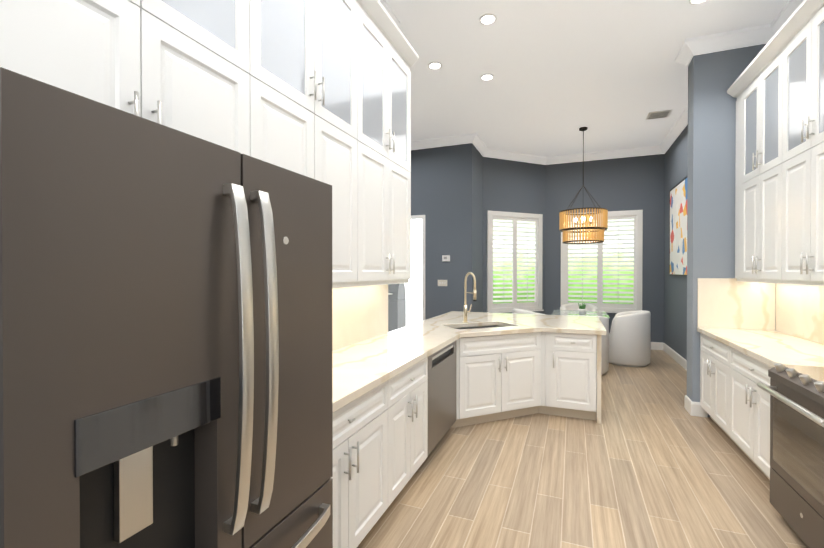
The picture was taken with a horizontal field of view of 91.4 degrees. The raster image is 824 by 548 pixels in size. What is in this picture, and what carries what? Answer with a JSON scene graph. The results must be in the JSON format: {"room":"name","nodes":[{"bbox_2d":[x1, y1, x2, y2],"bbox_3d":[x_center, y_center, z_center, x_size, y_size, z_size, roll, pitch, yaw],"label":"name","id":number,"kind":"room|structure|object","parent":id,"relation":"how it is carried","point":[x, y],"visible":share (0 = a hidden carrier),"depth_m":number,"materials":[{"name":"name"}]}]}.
{"room":"kitchen","nodes":[
{"label":"kitchen","id":0,"kind":"room"},
{"bbox_2d":[388,283,405,331],"bbox_3d":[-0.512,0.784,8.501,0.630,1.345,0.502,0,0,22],"label":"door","id":1,"kind":"structure","parent":0,"point":[396,306],"depth_m":8.27,"materials":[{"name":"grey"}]},
{"bbox_2d":[410,143,473,319],"bbox_3d":[-0.294,-0.489,7.665,2.950,3.900,0.120,0,0,22],"label":"wall","id":2,"kind":"structure","parent":0,"point":[442,189],"depth_m":7.23,"materials":[{"name":"grey paint"}]},
{"bbox_2d":[411,215,424,320],"bbox_3d":[-0.585,0.186,7.774,1.830,2.550,0.100,0,0,22],"label":"door frame","id":3,"kind":"structure","parent":2,"relation":"in","point":[422,217],"depth_m":7.40,"materials":[{"name":"white wood"}]},
{"bbox_2d":[438,280,446,285],"bbox_3d":[0.550,0.161,7.259,0.180,0.115,0.013,0,0,22],"label":"switch plate","id":4,"kind":"object","parent":2,"relation":"attached to","point":[442,282],"visible":1,"depth_m":7.26,"materials":[{"name":"white plastic"}]},
{"bbox_2d":[442,255,449,260],"bbox_3d":[0.612,-0.281,7.224,0.140,0.110,0.026,0,0,22],"label":"thermostat","id":5,"kind":"object","parent":2,"relation":"attached to","point":[445,257],"visible":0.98,"depth_m":7.21,"materials":[{"name":"white plastic"}]},
{"bbox_2d":[474,146,482,311],"bbox_3d":[1.187,-0.488,7.558,0.120,3.900,0.780,0,0,22],"label":"wall","id":6,"kind":"structure","parent":0,"point":[478,219],"depth_m":7.54,"materials":[{"name":"grey paint"}]},
{"bbox_2d":[379,0,803,164],"bbox_3d":[0.443,-2.344,3.579,5.580,0.140,10.900,0,0,22],"label":"crown molding","id":7,"kind":"structure","parent":6,"relation":"attached to","point":[733,39],"depth_m":6.47,"materials":[{"name":"white wood"}]},
{"bbox_2d":[483,157,544,313],"bbox_3d":[2.079,-0.492,8.259,1.556,3.900,0.120,0,0,-23],"label":"wall","id":8,"kind":"structure","parent":0,"point":[513,186],"depth_m":8.17,"materials":[{"name":"grey paint"}]},
{"bbox_2d":[487,210,543,312],"bbox_3d":[2.094,-0.240,8.226,1.400,2.025,0.155,0,0,-23],"label":"window shutter","id":9,"kind":"object","parent":8,"relation":"attached to","point":[514,218],"visible":0.96,"depth_m":8.20,"materials":[{"name":"white wood"}]},
{"bbox_2d":[357,350,807,547],"bbox_3d":[0.099,1.525,3.794,7.160,0.080,11.600,0,0,22],"label":"floor","id":10,"kind":"structure","parent":0,"point":[649,461],"depth_m":2.85,"materials":[{"name":"brown wood"}]},
{"bbox_2d":[0,67,332,547],"bbox_3d":[-0.810,0.594,1.163,0.910,1.813,0.890,0,0,22],"label":"fridge","id":11,"kind":"object","parent":10,"relation":"on","point":[165,336],"visible":1,"depth_m":0.83,"materials":[{"name":"grey metal"}]},
{"bbox_2d":[331,381,387,547],"bbox_3d":[-0.583,1.053,2.061,0.668,0.885,0.900,0,0,22],"label":"base cabinet","id":12,"kind":"object","parent":10,"relation":"on","point":[359,477],"visible":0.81,"depth_m":2.06,"materials":[{"name":"white wood"}]},
{"bbox_2d":[388,357,427,506],"bbox_3d":[-0.287,1.048,2.804,0.668,0.885,0.700,0,0,22],"label":"base cabinet","id":13,"kind":"object","parent":10,"relation":"on","point":[407,422],"visible":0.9,"depth_m":2.63,"materials":[{"name":"white wood"}]},
{"bbox_2d":[427,341,455,455],"bbox_3d":[-0.023,1.046,3.514,0.630,0.881,0.799,0,0,22],"label":"dishwasher","id":14,"kind":"object","parent":10,"relation":"on","point":[441,379],"visible":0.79,"depth_m":3.33,"materials":[{"name":"grey metal"}]},
{"bbox_2d":[451,325,545,427],"bbox_3d":[0.789,1.038,4.541,1.376,0.885,1.695,0,0,22],"label":"base cabinet","id":15,"kind":"object","parent":10,"relation":"on","point":[499,377],"visible":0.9,"depth_m":3.99,"materials":[{"name":"white wood"}]},
{"bbox_2d":[332,311,606,412],"bbox_3d":[0.665,0.579,3.460,1.946,0.045,4.430,0,0,22],"label":"countertop","id":16,"kind":"structure","parent":15,"relation":"on","point":[361,368],"depth_m":3.37,"materials":[{"name":"white stone"}]},
{"bbox_2d":[463,272,476,322],"bbox_3d":[0.650,0.264,4.512,0.195,0.573,0.225,0,0,22],"label":"faucet","id":17,"kind":"object","parent":16,"relation":"on","point":[474,293],"visible":1,"depth_m":4.56,"materials":[{"name":"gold metal"}]},
{"bbox_2d":[455,325,503,329],"bbox_3d":[0.733,0.708,4.345,0.764,0.218,0.424,0,0,-23],"label":"sink basin","id":18,"kind":"object","parent":16,"relation":"in","point":[479,327],"visible":0.04,"depth_m":4.58,"materials":[{"name":"silver metal"}]},
{"bbox_2d":[512,309,545,314],"bbox_3d":[2.066,1.031,6.882,0.680,0.870,0.680,0,0,22],"label":"tub chair","id":19,"kind":"object","parent":10,"relation":"on","point":[518,311],"visible":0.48,"depth_m":6.67,"materials":[{"name":"white fabric"}]},
{"bbox_2d":[546,332,600,423],"bbox_3d":[1.801,1.038,4.507,0.525,0.885,1.008,0,0,22],"label":"base cabinet","id":20,"kind":"object","parent":10,"relation":"on","point":[573,375],"visible":0.98,"depth_m":4.08,"materials":[{"name":"white wood"}]},
{"bbox_2d":[560,303,597,310],"bbox_3d":[3.243,1.025,7.833,0.680,0.870,0.680,0,0,22],"label":"tub chair","id":21,"kind":"object","parent":10,"relation":"on","point":[574,306],"visible":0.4,"depth_m":8.00,"materials":[{"name":"white fabric"}]},
{"bbox_2d":[551,310,609,317],"bbox_3d":[2.909,1.074,6.998,0.880,0.782,1.100,0,0,22],"label":"dining table","id":22,"kind":"object","parent":10,"relation":"on","point":[576,312],"visible":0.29,"depth_m":6.96,"materials":[{"name":"clear glass"}]},
{"bbox_2d":[578,303,586,313],"bbox_3d":[2.925,0.584,6.908,0.142,0.201,0.146,0,0,22],"label":"plant pot","id":23,"kind":"object","parent":22,"relation":"on","point":[582,309],"visible":1,"depth_m":6.88,"materials":[{"name":"white ceramic"}]},
{"bbox_2d":[567,315,608,374],"bbox_3d":[2.607,1.036,6.106,0.679,0.870,0.679,0,0,22],"label":"tub chair","id":24,"kind":"object","parent":10,"relation":"on","point":[605,351],"visible":0.29,"depth_m":5.83,"materials":[{"name":"white fabric"}]},
{"bbox_2d":[609,311,650,366],"bbox_3d":[3.541,1.033,6.638,0.680,0.870,0.680,0,0,22],"label":"tub chair","id":25,"kind":"object","parent":10,"relation":"on","point":[630,339],"visible":0.85,"depth_m":6.34,"materials":[{"name":"white fabric"}]},
{"bbox_2d":[700,333,741,450],"bbox_3d":[3.120,1.043,3.691,0.668,0.885,0.836,0,0,22],"label":"base cabinet","id":26,"kind":"object","parent":10,"relation":"on","point":[714,379],"visible":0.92,"depth_m":3.74,"materials":[{"name":"white wood"}]},
{"bbox_2d":[729,347,772,479],"bbox_3d":[2.778,1.048,2.836,0.668,0.885,1.006,0,0,22],"label":"base cabinet","id":27,"kind":"object","parent":10,"relation":"on","point":[749,416],"visible":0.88,"depth_m":3.00,"materials":[{"name":"white wood"}]},
{"bbox_2d":[697,327,823,366],"bbox_3d":[2.636,0.586,2.466,0.660,0.045,3.466,0,0,22],"label":"countertop","id":28,"kind":"structure","parent":27,"relation":"on","point":[771,348],"depth_m":3.15,"materials":[{"name":"beige stone"}]},
{"bbox_2d":[757,363,823,547],"bbox_3d":[2.375,1.016,2.042,0.768,0.960,0.764,0,0,22],"label":"range","id":29,"kind":"object","parent":10,"relation":"on","point":[796,392],"visible":1,"depth_m":2.19,"materials":[{"name":"grey metal"}]},
{"bbox_2d":[385,0,788,156],"bbox_3d":[0.099,-2.465,3.770,7.160,0.100,11.600,0,0,22],"label":"ceiling","id":30,"kind":"structure","parent":0,"point":[610,74],"depth_m":4.69,"materials":[{"name":"white paint"}]},
{"bbox_2d":[428,62,441,69],"bbox_3d":[0.266,-2.416,4.673,0.170,0.008,0.170,0,0,22],"label":"recessed light","id":31,"kind":"object","parent":30,"relation":"in","point":[434,65],"visible":1,"depth_m":4.66,"materials":[{"name":"white"}]},
{"bbox_2d":[480,74,493,80],"bbox_3d":[0.925,-2.418,4.948,0.170,0.008,0.170,0,0,22],"label":"recessed light","id":32,"kind":"object","parent":30,"relation":"in","point":[486,77],"visible":1,"depth_m":4.94,"materials":[{"name":"white"}]},
{"bbox_2d":[479,13,496,24],"bbox_3d":[0.719,-2.411,3.813,0.170,0.008,0.170,0,0,22],"label":"recessed light","id":33,"kind":"object","parent":30,"relation":"in","point":[487,19],"visible":1,"depth_m":3.81,"materials":[{"name":"white"}]},
{"bbox_2d":[559,127,607,243],"bbox_3d":[2.855,-1.477,6.713,0.746,1.911,0.746,0,0,22],"label":"pendant chandelier","id":34,"kind":"object","parent":30,"relation":"hanging from","point":[593,233],"visible":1,"depth_m":6.53,"materials":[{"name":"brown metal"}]},
{"bbox_2d":[646,110,671,119],"bbox_3d":[3.756,-2.421,6.132,0.300,0.015,0.300,0,0,22],"label":"ceiling vent","id":35,"kind":"object","parent":30,"relation":"in","point":[659,114],"visible":0.96,"depth_m":6.10,"materials":[{"name":"white metal"}]},
{"bbox_2d":[688,0,706,4],"bbox_3d":[2.517,-2.409,3.515,0.170,0.008,0.170,0,0,22],"label":"recessed light","id":36,"kind":"object","parent":30,"relation":"in","point":[693,2],"visible":1,"depth_m":3.56,"materials":[{"name":"white"}]},
{"bbox_2d":[545,154,664,342],"bbox_3d":[3.847,-0.492,8.164,2.170,3.900,0.120,0,0,22],"label":"wall","id":37,"kind":"structure","parent":0,"point":[627,183],"depth_m":7.99,"materials":[{"name":"grey paint"}]},
{"bbox_2d":[561,210,642,312],"bbox_3d":[3.805,-0.239,8.142,1.530,2.025,0.155,0,0,22],"label":"window shutter","id":38,"kind":"object","parent":37,"relation":"attached to","point":[637,217],"visible":0.81,"depth_m":8.05,"materials":[{"name":"white wood"}]},
{"bbox_2d":[664,125,687,359],"bbox_3d":[4.310,-0.478,5.912,0.360,3.900,3.720,0,0,22],"label":"wall","id":39,"kind":"structure","parent":0,"point":[675,287],"depth_m":6.92,"materials":[{"name":"grey paint"}]},
{"bbox_2d":[669,176,686,275],"bbox_3d":[4.312,-0.721,6.459,0.038,1.500,1.440,0,0,22],"label":"picture","id":40,"kind":"object","parent":39,"relation":"attached to","point":[678,229],"visible":0.62,"depth_m":6.53,"materials":[{"name":"paper"}]},
{"bbox_2d":[687,44,775,416],"bbox_3d":[3.364,-0.467,4.163,0.820,3.900,0.230,0,0,22],"label":"wall","id":41,"kind":"structure","parent":0,"point":[713,77],"depth_m":4.15,"materials":[{"name":"grey paint"}]},
{"bbox_2d":[651,342,707,416],"bbox_3d":[2.175,1.395,6.644,4.140,0.145,3.966,0,0,22],"label":"baseboard","id":42,"kind":"structure","parent":41,"relation":"attached to","point":[693,408],"depth_m":6.18,"materials":[{"name":"white wood"}]},
{"bbox_2d":[697,278,774,329],"bbox_3d":[3.268,0.298,4.069,0.636,0.508,0.020,0,0,22],"label":"backsplash","id":43,"kind":"structure","parent":41,"relation":"attached to","point":[732,303],"depth_m":4.06,"materials":[{"name":"beige stone"}]},
{"bbox_3d":[-1.302,-0.450,1.326,0.120,3.900,5.400,0,0,22],"label":"wall","id":44,"kind":"structure","parent":0,"visible":0},
{"bbox_2d":[0,0,255,157],"bbox_3d":[-1.031,-1.103,1.357,0.350,1.474,0.935,0,0,22],"label":"upper cabinet","id":45,"kind":"object","parent":44,"relation":"attached to","point":[186,66],"depth_m":1.33,"materials":[{"name":"white wood"}]},
{"bbox_2d":[256,0,359,283],"bbox_3d":[-0.686,-0.896,2.224,0.350,1.900,0.930,0,0,22],"label":"upper cabinet","id":46,"kind":"object","parent":44,"relation":"attached to","point":[319,90],"depth_m":2.18,"materials":[{"name":"white wood"}]},
{"bbox_2d":[332,284,387,350],"bbox_3d":[-0.643,0.306,2.784,0.020,0.508,2.208,0,0,22],"label":"backsplash","id":47,"kind":"structure","parent":44,"relation":"attached to","point":[359,313],"depth_m":3.28,"materials":[{"name":"beige stone"}]},
{"bbox_2d":[360,0,411,283],"bbox_3d":[-0.342,-0.901,3.083,0.350,1.900,0.920,0,0,22],"label":"upper cabinet","id":48,"kind":"object","parent":44,"relation":"attached to","point":[385,64],"depth_m":2.96,"materials":[{"name":"white wood"}]},
{"bbox_3d":[2.357,-0.446,0.699,0.120,3.900,6.950,0,0,22],"label":"wall","id":49,"kind":"structure","parent":0,"visible":0},
{"bbox_2d":[731,84,738,279],"bbox_3d":[3.385,-0.906,3.912,0.350,1.900,0.164,0,0,22],"label":"upper cabinet","id":50,"kind":"object","parent":49,"relation":"attached to","point":[734,91],"depth_m":4.00,"materials":[{"name":"white wood"}]},
{"bbox_2d":[739,40,778,283],"bbox_3d":[3.202,-0.903,3.455,0.350,1.900,0.820,0,0,22],"label":"upper cabinet","id":51,"kind":"object","parent":49,"relation":"attached to","point":[776,89],"depth_m":3.50,"materials":[{"name":"white wood"}]},
{"bbox_2d":[776,284,823,343],"bbox_3d":[2.931,0.309,2.336,0.020,0.508,3.446,0,0,22],"label":"backsplash","id":52,"kind":"structure","parent":49,"relation":"attached to","point":[800,311],"depth_m":3.50,"materials":[{"name":"beige stone"}]},
{"bbox_2d":[779,0,823,283],"bbox_3d":[2.898,-0.898,2.693,0.350,1.900,0.820,0,0,22],"label":"upper cabinet","id":53,"kind":"object","parent":49,"relation":"attached to","point":[801,45],"depth_m":2.86,"materials":[{"name":"white wood"}]},
{"label":"outside","id":54,"kind":"structure","parent":0,"visible":0},
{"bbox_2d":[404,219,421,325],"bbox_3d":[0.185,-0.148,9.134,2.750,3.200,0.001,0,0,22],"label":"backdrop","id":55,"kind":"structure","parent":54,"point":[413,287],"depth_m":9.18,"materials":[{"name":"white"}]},
{"bbox_2d":[493,219,633,303],"bbox_3d":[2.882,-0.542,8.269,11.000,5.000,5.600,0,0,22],"label":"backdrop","id":56,"kind":"structure","parent":54,"point":[569,255],"depth_m":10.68,"materials":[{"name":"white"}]}
]}

